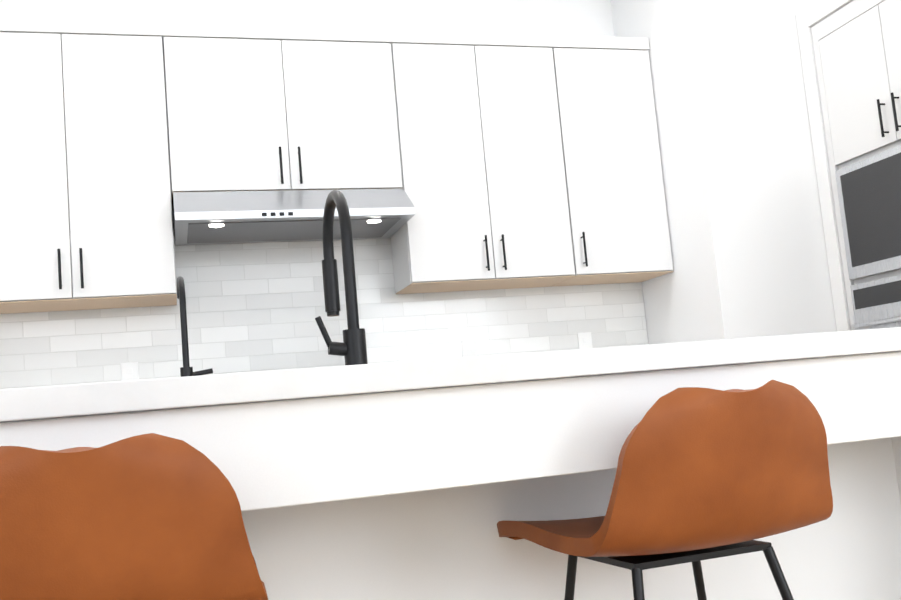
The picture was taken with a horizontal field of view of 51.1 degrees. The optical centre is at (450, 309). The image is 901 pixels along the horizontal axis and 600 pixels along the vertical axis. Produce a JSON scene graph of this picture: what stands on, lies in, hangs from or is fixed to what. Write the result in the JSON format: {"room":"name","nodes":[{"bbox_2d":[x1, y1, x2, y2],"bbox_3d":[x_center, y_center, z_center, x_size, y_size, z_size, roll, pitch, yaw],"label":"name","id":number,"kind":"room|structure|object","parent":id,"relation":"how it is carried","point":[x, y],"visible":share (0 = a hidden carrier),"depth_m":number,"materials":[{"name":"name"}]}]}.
{"room":"kitchen","nodes":[
{"label":"kitchen","id":0,"kind":"room"},
{"bbox_2d":[0,0,852,343],"bbox_3d":[1.914,-2.484,-0.143,20.140,6.250,10.750,-3,-6,-17],"label":"wall","id":1,"kind":"structure","parent":0,"point":[742,198],"depth_m":4.30,"materials":[{"name":"white paint"}]},
{"bbox_2d":[0,17,176,313],"bbox_3d":[-1.581,-0.592,3.920,0.789,1.148,0.324,-3,-6,-17],"label":"upper cabinet","id":2,"kind":"object","parent":1,"relation":"attached to","point":[88,182],"depth_m":3.79,"materials":[{"name":"white paint"}]},
{"bbox_2d":[164,22,407,191],"bbox_3d":[-0.752,-0.848,4.195,0.978,0.726,0.324,-3,-6,-17],"label":"upper cabinet","id":3,"kind":"object","parent":1,"relation":"attached to","point":[255,107],"depth_m":4.04,"materials":[{"name":"white paint"}]},
{"bbox_2d":[173,189,414,244],"bbox_3d":[-0.686,-0.414,4.056,0.968,0.162,0.510,-3,-6,-17],"label":"range hood","id":4,"kind":"object","parent":3,"relation":"attached to","point":[227,217],"visible":1,"depth_m":3.91,"materials":[{"name":"silver metal"}]},
{"bbox_2d":[0,211,648,388],"bbox_3d":[-0.618,0.387,3.906,3.592,1.860,0.662,-3,-6,-17],"label":"backsplash","id":5,"kind":"structure","parent":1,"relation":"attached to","point":[253,307],"depth_m":4.26,"materials":[{"name":"white tile"}]},
{"bbox_2d":[391,30,579,293],"bbox_3d":[0.109,-0.685,4.424,0.779,1.148,0.324,-3,-6,-17],"label":"upper cabinet","id":6,"kind":"object","parent":1,"relation":"attached to","point":[507,160],"depth_m":4.27,"materials":[{"name":"white paint"}]},
{"bbox_2d":[556,35,673,285],"bbox_3d":[0.724,-0.719,4.607,0.505,1.148,0.324,-3,-6,-17],"label":"upper cabinet","id":7,"kind":"object","parent":1,"relation":"attached to","point":[614,159],"depth_m":4.45,"materials":[{"name":"white paint"}]},
{"bbox_2d":[796,0,851,330],"bbox_3d":[2.020,-0.254,3.285,0.016,2.540,2.085,-3,-6,-17],"label":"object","id":8,"kind":"structure","parent":1,"relation":"attached to","point":[814,13],"depth_m":4.25,"materials":[{"name":"paint"}]},
{"bbox_3d":[2.189,0.661,-0.480,20.140,0.100,10.750,-3,-6,-17],"label":"floor","id":9,"kind":"structure","parent":0,"visible":0},
{"bbox_2d":[0,433,267,599],"bbox_3d":[-0.458,0.599,1.257,0.460,0.849,0.516,-3,-6,-18],"label":"stool","id":10,"kind":"object","parent":9,"relation":"on","point":[151,516],"visible":1,"depth_m":1.09,"materials":[{"name":"leather"}]},
{"bbox_2d":[0,343,900,599],"bbox_3d":[-0.173,0.622,1.842,2.576,0.879,1.166,-3,-6,-18],"label":"kitchen island","id":11,"kind":"object","parent":9,"relation":"on","point":[413,480],"depth_m":1.57,"materials":[{"name":"white stone"}]},
{"bbox_2d":[0,327,900,410],"bbox_3d":[-0.205,0.206,1.874,2.580,0.125,1.140,-3,-6,-18],"label":"island countertop","id":12,"kind":"structure","parent":11,"relation":"on","point":[159,388],"depth_m":1.34,"materials":[{"name":"white stone"}]},
{"bbox_2d":[497,380,832,599],"bbox_3d":[0.380,0.556,1.542,0.453,0.849,0.510,-3,-6,-18],"label":"stool","id":13,"kind":"object","parent":9,"relation":"on","point":[704,473],"visible":1,"depth_m":1.37,"materials":[{"name":"leather"}]},
{"bbox_2d":[811,0,900,329],"bbox_3d":[2.176,-0.155,3.886,0.676,2.446,0.843,-3,-6,-17],"label":"tall cabinet","id":14,"kind":"object","parent":9,"relation":"on","point":[857,47],"visible":0.77,"depth_m":3.98,"materials":[{"name":"white paint"}]}
]}

